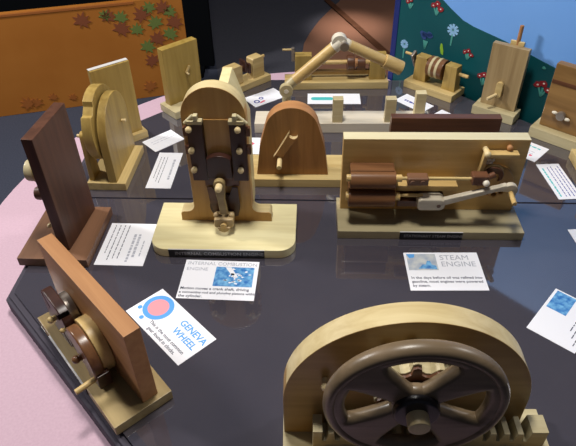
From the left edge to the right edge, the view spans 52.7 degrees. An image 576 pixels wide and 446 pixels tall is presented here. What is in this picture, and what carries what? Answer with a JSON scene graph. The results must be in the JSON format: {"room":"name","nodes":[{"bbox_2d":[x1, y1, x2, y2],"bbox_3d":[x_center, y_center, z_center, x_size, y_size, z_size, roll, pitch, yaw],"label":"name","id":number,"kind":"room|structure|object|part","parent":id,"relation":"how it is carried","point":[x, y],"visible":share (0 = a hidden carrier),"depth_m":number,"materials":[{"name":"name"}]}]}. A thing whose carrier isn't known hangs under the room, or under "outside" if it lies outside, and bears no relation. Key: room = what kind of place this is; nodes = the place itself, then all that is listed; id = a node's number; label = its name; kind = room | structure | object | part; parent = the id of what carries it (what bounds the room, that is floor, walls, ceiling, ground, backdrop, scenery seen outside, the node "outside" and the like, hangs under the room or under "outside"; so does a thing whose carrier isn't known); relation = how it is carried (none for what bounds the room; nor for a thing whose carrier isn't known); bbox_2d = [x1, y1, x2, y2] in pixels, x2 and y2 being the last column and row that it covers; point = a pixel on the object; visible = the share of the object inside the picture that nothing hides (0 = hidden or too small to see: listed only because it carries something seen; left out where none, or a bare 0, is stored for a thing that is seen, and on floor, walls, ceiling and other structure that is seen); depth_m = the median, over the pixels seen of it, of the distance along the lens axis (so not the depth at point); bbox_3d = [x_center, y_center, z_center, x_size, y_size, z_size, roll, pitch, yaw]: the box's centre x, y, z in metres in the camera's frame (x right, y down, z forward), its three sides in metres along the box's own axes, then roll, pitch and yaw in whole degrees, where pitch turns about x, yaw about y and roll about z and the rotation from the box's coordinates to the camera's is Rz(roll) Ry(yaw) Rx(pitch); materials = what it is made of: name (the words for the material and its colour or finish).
{"room":"museum","nodes":[
{"label":"museum","id":0,"kind":"room"},
{"bbox_2d":[0,48,217,204],"bbox_3d":[-0.007,-0.354,2.966,12.000,0.050,10.000,-1,40,0],"label":"floor","id":1,"kind":"structure","parent":0,"point":[13,157],"depth_m":3.10,"materials":[{"name":"carpet"}]},
{"bbox_2d":[0,0,185,116],"bbox_3d":[-1.333,-0.864,3.132,1.583,0.558,0.035,-10,41,-10],"label":"painted panel","id":2,"kind":"object","parent":1,"relation":"on","point":[46,54],"visible":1,"depth_m":3.13,"materials":[{"name":"orange paint"}]},
{"bbox_2d":[0,0,214,77],"bbox_3d":[-1.777,-1.798,2.978,2.600,2.200,0.280,-1,40,0],"label":"screen","id":3,"kind":"object","parent":1,"relation":"on","point":[196,13],"visible":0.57,"depth_m":3.42,"materials":[{"name":"black"}]},
{"bbox_2d":[0,72,388,445],"bbox_3d":[0.048,0.313,1.547,1.456,0.750,1.576,-32,49,-31],"label":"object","id":4,"kind":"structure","parent":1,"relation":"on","point":[37,408],"depth_m":1.03,"materials":[{"name":"pink"}]},
{"bbox_2d":[6,80,575,445],"bbox_3d":[0.151,-0.019,1.318,1.365,0.050,1.273,1,40,2],"label":"display table","id":5,"kind":"object","parent":4,"relation":"on","point":[229,392],"visible":0.29,"depth_m":1.10,"materials":[{"name":"grey paint"}]},
{"bbox_3d":[0.151,-0.014,1.322,1.365,0.038,1.273,1,40,2],"label":"frame","id":6,"kind":"part","parent":5,"relation":"part of","materials":[{"name":"grey paint"}]},
{"bbox_2d":[17,102,112,266],"bbox_3d":[-0.467,-0.074,1.143,0.142,0.279,0.170,1,40,3],"label":"model","id":7,"kind":"object","parent":5,"relation":"on","point":[54,163],"visible":1,"depth_m":1.15},
{"bbox_3d":[-0.476,-0.059,1.137,0.035,0.030,0.030,1,40,3],"label":"knob","id":8,"kind":"part","parent":7,"relation":"part of","materials":[{"name":"brown wood"}]},
{"bbox_3d":[0.150,-0.031,1.308,1.351,0.006,1.259,1,40,2],"label":"step moulding","id":9,"kind":"part","parent":5,"relation":"part of","materials":[{"name":"grey paint"}]},
{"bbox_2d":[37,233,172,434],"bbox_3d":[-0.324,0.168,0.929,0.119,0.179,0.289,-29,48,-29],"label":"model","id":10,"kind":"object","parent":5,"relation":"on","point":[98,341],"visible":1,"depth_m":0.90},
{"bbox_3d":[-0.313,0.251,0.899,0.035,0.010,0.009,-32,49,-32],"label":"crank handle","id":11,"kind":"part","parent":10,"relation":"part of","materials":[{"name":"beige wood"}]},
{"bbox_3d":[-0.293,0.239,0.915,0.022,0.030,0.026,-29,48,-29],"label":"crank arm","id":12,"kind":"part","parent":10,"relation":"part of","materials":[{"name":"brown wood"}]},
{"bbox_2d":[76,84,143,189],"bbox_3d":[-0.421,-0.213,1.351,0.096,0.222,0.172,1,40,3],"label":"model","id":13,"kind":"object","parent":5,"relation":"on","point":[106,135],"visible":0.99,"depth_m":1.33},
{"bbox_3d":[-0.456,-0.159,1.336,0.012,0.121,0.042,1,40,3],"label":"pawl post","id":14,"kind":"part","parent":13,"relation":"part of","materials":[{"name":"brown wood"}]},
{"bbox_2d":[87,58,148,141],"bbox_3d":[-0.438,-0.308,1.472,0.108,0.214,0.082,-27,46,-27],"label":"model","id":15,"kind":"object","parent":5,"relation":"on","point":[116,75],"visible":0.5,"depth_m":1.42},
{"bbox_2d":[94,223,156,265],"bbox_3d":[-0.337,0.043,1.216,0.100,0.001,0.130,1,40,3],"label":"card","id":16,"kind":"object","parent":5,"relation":"on","point":[125,244],"visible":1,"depth_m":1.21,"materials":[{"name":"white paper"}]},
{"bbox_2d":[142,130,183,151],"bbox_3d":[-0.326,-0.216,1.525,0.090,0.001,0.065,-31,48,-31],"label":"card","id":17,"kind":"object","parent":5,"relation":"on","point":[161,141],"visible":0.98,"depth_m":1.52,"materials":[{"name":"white paper"}]},
{"bbox_2d":[145,153,182,188],"bbox_3d":[-0.301,-0.130,1.421,0.060,0.001,0.151,1,40,3],"label":"card","id":18,"kind":"object","parent":5,"relation":"on","point":[165,168],"visible":1,"depth_m":1.42,"materials":[{"name":"white paper"}]},
{"bbox_2d":[126,289,215,365],"bbox_3d":[-0.212,0.183,1.047,0.081,0.001,0.168,-31,49,-31],"label":"card","id":19,"kind":"object","parent":5,"relation":"on","point":[181,336],"visible":1,"depth_m":1.04,"materials":[{"name":"white paper"}]},
{"bbox_2d":[138,296,174,319],"bbox_3d":[-0.244,0.159,1.076,0.070,0.001,0.059,-31,49,-31],"label":"picture","id":20,"kind":"object","parent":19,"relation":"on","point":[153,307],"depth_m":1.08,"materials":[{"name":"blue paper"}]},
{"bbox_2d":[157,36,200,119],"bbox_3d":[-0.285,-0.403,1.604,0.137,0.183,0.077,-31,48,-31],"label":"model","id":21,"kind":"object","parent":5,"relation":"on","point":[179,64],"visible":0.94,"depth_m":1.59},
{"bbox_2d":[176,260,259,300],"bbox_3d":[-0.133,0.110,1.131,0.150,0.001,0.105,2,40,3],"label":"card","id":22,"kind":"object","parent":5,"relation":"on","point":[201,279],"visible":1,"depth_m":1.13,"materials":[{"name":"white paper"}]},
{"bbox_2d":[212,267,254,286],"bbox_3d":[-0.106,0.105,1.136,0.076,0.001,0.053,2,40,3],"label":"picture","id":23,"kind":"object","parent":22,"relation":"on","point":[221,276],"depth_m":1.14,"materials":[{"name":"blue paper"}]},
{"bbox_2d":[152,67,296,257],"bbox_3d":[-0.132,-0.117,1.145,0.295,0.331,0.190,1,40,2],"label":"model","id":24,"kind":"object","parent":5,"relation":"on","point":[224,219],"visible":1,"depth_m":1.17},
{"bbox_3d":[-0.173,-0.137,1.119,0.030,0.127,0.014,1,40,2],"label":"rail","id":25,"kind":"part","parent":24,"relation":"part of","materials":[{"name":"brown wood"}]},
{"bbox_3d":[-0.134,-0.053,1.158,0.023,0.084,0.012,1,40,2],"label":"connecting rod","id":26,"kind":"part","parent":24,"relation":"part of","materials":[{"name":"brown wood"}]},
{"bbox_3d":[-0.093,-0.136,1.116,0.030,0.127,0.014,1,40,2],"label":"rail","id":27,"kind":"part","parent":24,"relation":"part of","materials":[{"name":"brown wood"}]},
{"bbox_2d":[222,53,270,91],"bbox_3d":[-0.128,-0.449,1.732,0.153,0.084,0.058,-30,48,-30],"label":"model","id":28,"kind":"object","parent":5,"relation":"on","point":[255,75],"visible":0.73,"depth_m":1.73},
{"bbox_3d":[-0.162,-0.433,1.706,0.050,0.056,0.032,-30,48,-30],"label":"post","id":29,"kind":"part","parent":28,"relation":"part of","materials":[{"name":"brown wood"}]},
{"bbox_3d":[-0.098,-0.473,1.747,0.042,0.061,0.032,-30,48,-30],"label":"post","id":30,"kind":"part","parent":28,"relation":"part of","materials":[{"name":"brown wood"}]},
{"bbox_2d":[252,138,260,153],"bbox_3d":[-0.066,-0.199,1.498,0.130,0.001,0.078,0,40,2],"label":"card","id":31,"kind":"object","parent":5,"relation":"on","point":[255,141],"visible":0.28,"depth_m":1.50,"materials":[{"name":"white paper"}]},
{"bbox_2d":[246,88,281,106],"bbox_3d":[-0.067,-0.367,1.698,0.108,0.001,0.066,-25,46,-26],"label":"card","id":32,"kind":"object","parent":5,"relation":"on","point":[270,95],"visible":1,"depth_m":1.70,"materials":[{"name":"white paper"}]},
{"bbox_3d":[0.139,0.158,1.073,1.329,0.006,0.634,1,40,2],"label":"glass","id":33,"kind":"part","parent":5,"relation":"part of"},
{"bbox_2d":[253,100,341,186],"bbox_3d":[0.035,-0.185,1.327,0.250,0.196,0.127,1,40,2],"label":"model","id":34,"kind":"object","parent":5,"relation":"on","point":[292,150],"visible":0.91,"depth_m":1.32},
{"bbox_3d":[-0.019,-0.134,1.311,0.011,0.013,0.033,1,40,2],"label":"crank handle","id":35,"kind":"part","parent":34,"relation":"part of","materials":[{"name":"brown wood"}]},
{"bbox_3d":[-0.006,-0.173,1.302,0.055,0.074,0.012,1,40,2],"label":"crank arm","id":36,"kind":"part","parent":34,"relation":"part of","materials":[{"name":"brown wood"}]},
{"bbox_3d":[0.163,-0.241,1.549,1.329,0.006,0.597,1,40,2],"label":"glass","id":37,"kind":"part","parent":5,"relation":"part of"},
{"bbox_2d":[308,94,360,103],"bbox_3d":[0.133,-0.360,1.685,0.152,0.001,0.062,1,40,2],"label":"card","id":38,"kind":"object","parent":5,"relation":"on","point":[312,98],"visible":0.91,"depth_m":1.68,"materials":[{"name":"white paper"}]},
{"bbox_2d":[282,47,387,89],"bbox_3d":[0.140,-0.462,1.715,0.311,0.118,0.062,-1,40,1],"label":"model","id":39,"kind":"object","parent":5,"relation":"on","point":[375,77],"visible":0.88,"depth_m":1.72},
{"bbox_3d":[0.015,-0.491,1.692,0.009,0.040,0.014,-1,40,1],"label":"crank arm","id":40,"kind":"part","parent":39,"relation":"part of","materials":[{"name":"grey metal"}]},
{"bbox_3d":[0.045,-0.463,1.717,0.049,0.076,0.030,-1,40,1],"label":"post","id":41,"kind":"part","parent":39,"relation":"part of","materials":[{"name":"brown wood"}]},
{"bbox_3d":[0.155,-0.452,1.738,0.170,0.014,0.010,-1,40,1],"label":"rail","id":42,"kind":"part","parent":39,"relation":"part of","materials":[{"name":"brown wood"}]},
{"bbox_3d":[0.263,-0.464,1.714,0.047,0.076,0.030,-1,40,1],"label":"post","id":43,"kind":"part","parent":39,"relation":"part of","materials":[{"name":"brown wood"}]},
{"bbox_2d":[254,32,428,132],"bbox_3d":[0.143,-0.358,1.485,0.464,0.255,0.068,0,40,2],"label":"model","id":44,"kind":"object","parent":5,"relation":"on","point":[337,120],"visible":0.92,"depth_m":1.50},
{"bbox_3d":[-0.003,-0.316,1.533,0.024,0.077,0.024,0,40,2],"label":"support post","id":45,"kind":"part","parent":44,"relation":"part of","materials":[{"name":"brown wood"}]},
{"bbox_3d":[0.067,-0.398,1.454,0.117,0.109,0.028,0,40,2],"label":"rod","id":46,"kind":"part","parent":44,"relation":"part of","materials":[{"name":"beige wood"}]},
{"bbox_3d":[0.191,-0.419,1.432,0.101,0.066,0.027,0,40,2],"label":"rod","id":47,"kind":"part","parent":44,"relation":"part of","materials":[{"name":"beige wood"}]},
{"bbox_3d":[0.261,-0.395,1.451,0.061,0.052,0.036,0,40,2],"label":"rod","id":48,"kind":"part","parent":44,"relation":"part of","materials":[{"name":"beige wood"}]},
{"bbox_2d":[397,94,433,110],"bbox_3d":[0.359,-0.342,1.658,0.055,0.001,0.099,-30,48,-30],"label":"card","id":49,"kind":"object","parent":5,"relation":"on","point":[408,100],"visible":0.56,"depth_m":1.67,"materials":[{"name":"white paper"}]},
{"bbox_2d":[283,302,548,445],"bbox_3d":[0.182,0.228,0.751,0.384,0.299,0.139,0,40,1],"label":"model","id":50,"kind":"object","parent":5,"relation":"on","point":[400,373],"visible":1,"depth_m":0.72},
{"bbox_2d":[336,132,531,239],"bbox_3d":[0.295,-0.073,1.188,0.382,0.196,0.130,1,40,2],"label":"model","id":51,"kind":"object","parent":5,"relation":"on","point":[394,185],"visible":1,"depth_m":1.18},
{"bbox_3d":[0.248,-0.056,1.181,0.050,0.007,0.007,1,40,2],"label":"piston rod","id":52,"kind":"part","parent":51,"relation":"part of","materials":[{"name":"brown wood"}]},
{"bbox_3d":[0.298,-0.088,1.156,0.150,0.007,0.007,1,40,2],"label":"valve rod","id":53,"kind":"part","parent":51,"relation":"part of","materials":[{"name":"brown wood"}]},
{"bbox_3d":[0.380,-0.056,1.164,0.150,0.058,0.012,1,40,2],"label":"connecting rod","id":54,"kind":"part","parent":51,"relation":"part of","materials":[{"name":"white wood"}]},
{"bbox_3d":[0.418,-0.121,1.158,0.073,0.060,0.018,1,40,2],"label":"rocker lever","id":55,"kind":"part","parent":51,"relation":"part of","materials":[{"name":"beige wood"}]},
{"bbox_3d":[0.440,-0.051,1.143,0.010,0.013,0.043,1,40,2],"label":"crank handle","id":56,"kind":"part","parent":51,"relation":"part of","materials":[{"name":"beige wood"}]},
{"bbox_2d":[403,50,468,102],"bbox_3d":[0.427,-0.432,1.684,0.200,0.104,0.075,30,49,32],"label":"model","id":57,"kind":"object","parent":5,"relation":"on","point":[440,77],"visible":1,"depth_m":1.67},
{"bbox_3d":[0.372,-0.481,1.705,0.009,0.054,0.043,30,49,32],"label":"crank arm","id":58,"kind":"part","parent":57,"relation":"part of","materials":[{"name":"grey metal"}]},
{"bbox_3d":[0.395,-0.456,1.704,0.042,0.073,0.030,30,49,31],"label":"post","id":59,"kind":"part","parent":57,"relation":"part of","materials":[{"name":"brown wood"}]},
{"bbox_3d":[0.466,-0.415,1.654,0.042,0.073,0.030,30,49,31],"label":"post","id":60,"kind":"part","parent":57,"relation":"part of","materials":[{"name":"brown wood"}]},
{"bbox_2d":[435,110,450,113],"bbox_3d":[0.435,-0.283,1.587,0.060,0.001,0.085,-29,48,-29],"label":"card","id":61,"kind":"object","parent":5,"relation":"on","point":[440,111],"visible":0.21,"depth_m":1.61,"materials":[{"name":"white paper"}]},
{"bbox_2d":[389,113,501,131],"bbox_3d":[0.375,-0.213,1.417,0.280,0.113,0.095,1,40,2],"label":"model","id":62,"kind":"object","parent":5,"relation":"on","point":[398,122],"visible":0.23,"depth_m":1.38},
{"bbox_2d":[403,253,488,290],"bbox_3d":[0.307,0.094,1.140,0.148,0.001,0.105,0,40,1],"label":"card","id":63,"kind":"object","parent":5,"relation":"on","point":[425,271],"visible":1,"depth_m":1.14,"materials":[{"name":"white paper"}]},
{"bbox_2d":[406,254,438,269],"bbox_3d":[0.267,0.078,1.160,0.058,0.001,0.046,0,40,1],"label":"picture","id":64,"kind":"object","parent":63,"relation":"on","point":[413,261],"depth_m":1.16},
{"bbox_2d":[471,25,531,124],"bbox_3d":[0.563,-0.388,1.518,0.116,0.245,0.065,26,47,28],"label":"model","id":65,"kind":"object","parent":5,"relation":"on","point":[508,62],"visible":1,"depth_m":1.53},
{"bbox_3d":[0.543,-0.337,1.553,0.031,0.015,0.009,-17,43,-18],"label":"crank handle","id":66,"kind":"part","parent":65,"relation":"part of","materials":[{"name":"brown wood"}]},
{"bbox_3d":[0.561,-0.354,1.548,0.018,0.045,0.010,25,47,28],"label":"crank arm","id":67,"kind":"part","parent":65,"relation":"part of","materials":[{"name":"brown wood"}]},
{"bbox_3d":[0.586,-0.418,1.515,0.010,0.195,0.010,26,47,28],"label":"rod","id":68,"kind":"part","parent":65,"relation":"part of","materials":[{"name":"brown wood"}]},
{"bbox_2d":[526,142,548,161],"bbox_3d":[0.594,-0.189,1.470,0.100,0.001,0.078,32,50,33],"label":"card","id":69,"kind":"object","parent":5,"relation":"on","point":[535,152],"visible":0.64,"depth_m":1.45,"materials":[{"name":"white paper"}]},
{"bbox_2d":[526,289,575,353],"bbox_3d":[0.496,0.172,1.042,0.086,0.001,0.126,30,49,32],"label":"card","id":70,"kind":"object","parent":5,"relation":"on","point":[555,321],"visible":1,"depth_m":1.04,"materials":[{"name":"white paper"}]},
{"bbox_2d":[547,291,575,315],"bbox_3d":[0.504,0.147,1.071,0.036,0.001,0.052,30,49,32],"label":"picture","id":71,"kind":"object","parent":70,"relation":"on","point":[559,303],"depth_m":1.07},
{"bbox_2d":[528,61,575,150],"bbox_3d":[0.697,-0.288,1.434,0.144,0.196,0.066,30,49,32],"label":"model","id":72,"kind":"object","parent":5,"relation":"on","point":[556,126],"visible":0.98,"depth_m":1.45},
{"bbox_3d":[0.679,-0.266,1.449,0.023,0.023,0.011,30,49,31],"label":"knob","id":73,"kind":"part","parent":72,"relation":"part of","materials":[{"name":"grey metal"}]},
{"bbox_2d":[536,164,575,199],"bbox_3d":[0.633,-0.099,1.361,0.055,0.001,0.139,-2,40,-2],"label":"card","id":74,"kind":"object","parent":5,"relation":"on","point":[554,174],"visible":1,"depth_m":1.36,"materials":[{"name":"white paper"}]},
{"bbox_2d":[568,229,575,241],"bbox_3d":[0.639,0.057,1.176,0.092,0.001,0.140,-2,40,-2],"label":"card","id":75,"kind":"object","parent":5,"relation":"on","point":[572,232],"visible":1,"depth_m":1.22,"materials":[{"name":"white paper"}]},
{"bbox_2d":[569,149,575,169],"bbox_3d":[0.742,-0.187,1.325,0.110,0.180,0.133,1,40,3],"label":"model","id":76,"kind":"object","parent":5,"relation":"on","point":[572,156],"visible":1,"depth_m":1.41},
{"bbox_2d":[209,0,339,79],"bbox_3d":[0.016,-1.694,4.519,2.300,0.004,5.300,-1,40,0],"label":"wall","id":77,"kind":"structure","parent":1,"relation":"on","point":[241,29],"depth_m":4.17,"materials":[{"name":"black paint"}]},
{"bbox_2d":[387,0,575,123],"bbox_3d":[0.857,-0.109,1.493,0.039,1.440,1.520,-32,49,-31],"label":"mural panel","id":78,"kind":"object","parent":1,"relation":"on","point":[463,32],"visible":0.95,"depth_m":1.57,"materials":[{"name":"blue paint"}]},
{"bbox_2d":[401,40,407,57],"bbox_3d":[0.357,-0.536,1.794,0.001,0.058,0.030,-32,49,-31],"label":"flower","id":79,"kind":"object","parent":78,"relation":"on","point":[404,43],"depth_m":1.79,"materials":[{"name":"blue paint"}]},
{"bbox_2d":[406,0,412,8],"bbox_3d":[0.356,-0.642,1.702,0.002,0.032,0.027,-32,49,-31],"label":"flower","id":80,"kind":"object","parent":78,"relation":"on","point":[410,5],"depth_m":1.70,"materials":[{"name":"paint"}]},
{"bbox_2d":[420,30,432,48],"bbox_3d":[0.407,-0.541,1.720,0.001,0.055,0.048,-32,49,-31],"label":"flower","id":81,"kind":"object","parent":78,"relation":"on","point":[423,34],"depth_m":1.72,"materials":[{"name":"blue paint"}]},
{"bbox_2d":[431,1,443,15],"bbox_3d":[0.421,-0.605,1.642,0.002,0.041,0.043,-32,49,-31],"label":"flower","id":82,"kind":"object","parent":78,"relation":"on","point":[437,7],"depth_m":1.64,"materials":[{"name":"red paint"}]},
{"bbox_2d":[447,24,458,45],"bbox_3d":[0.464,-0.532,1.646,0.001,0.062,0.038,-31,49,-31],"label":"flower","id":83,"kind":"object","parent":78,"relation":"on","point":[452,32],"depth_m":1.64,"materials":[{"name":"white paint"}]},
{"bbox_2d":[463,49,472,59],"bbox_3d":[0.506,-0.474,1.636,0.002,0.033,0.035,-32,49,-31],"label":"flower","id":84,"kind":"object","parent":78,"relation":"on","point":[467,53],"depth_m":1.64,"materials":[{"name":"red paint"}]},
{"bbox_2d":[477,72,485,85],"bbox_3d":[0.546,-0.407,1.638,0.002,0.041,0.033,-32,49,-31],"label":"flower","id":85,"kind":"object","parent":78,"relation":"on","point":[483,74],"depth_m":1.64,"materials":[{"name":"red paint"}]},
{"bbox_2d":[533,81,549,96],"bbox_3d":[0.664,-0.350,1.520,0.002,0.046,0.054,-32,49,-31],"label":"flower","id":86,"kind":"object","parent":78,"relation":"on","point":[542,83],"depth_m":1.52,"materials":[{"name":"red paint"}]},
{"bbox_2d":[294,0,394,77],"bbox_3d":[1.962,-1.568,4.323,3.575,0.003,5.134,4,40,6],"label":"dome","id":87,"kind":"object","parent":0,"point":[376,17],"visible":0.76,"depth_m":4.16,"materials":[{"name":"orange metal"}]},
{"bbox_2d":[324,0,389,54],"bbox_3d":[0.544,-1.292,4.016,0.044,0.008,1.512,-13,41,-13],"label":"trim","id":88,"kind":"structure","parent":87,"relation":"on","point":[330,3],"depth_m":4.12,"materials":[{"name":"brown wood"}]}
]}

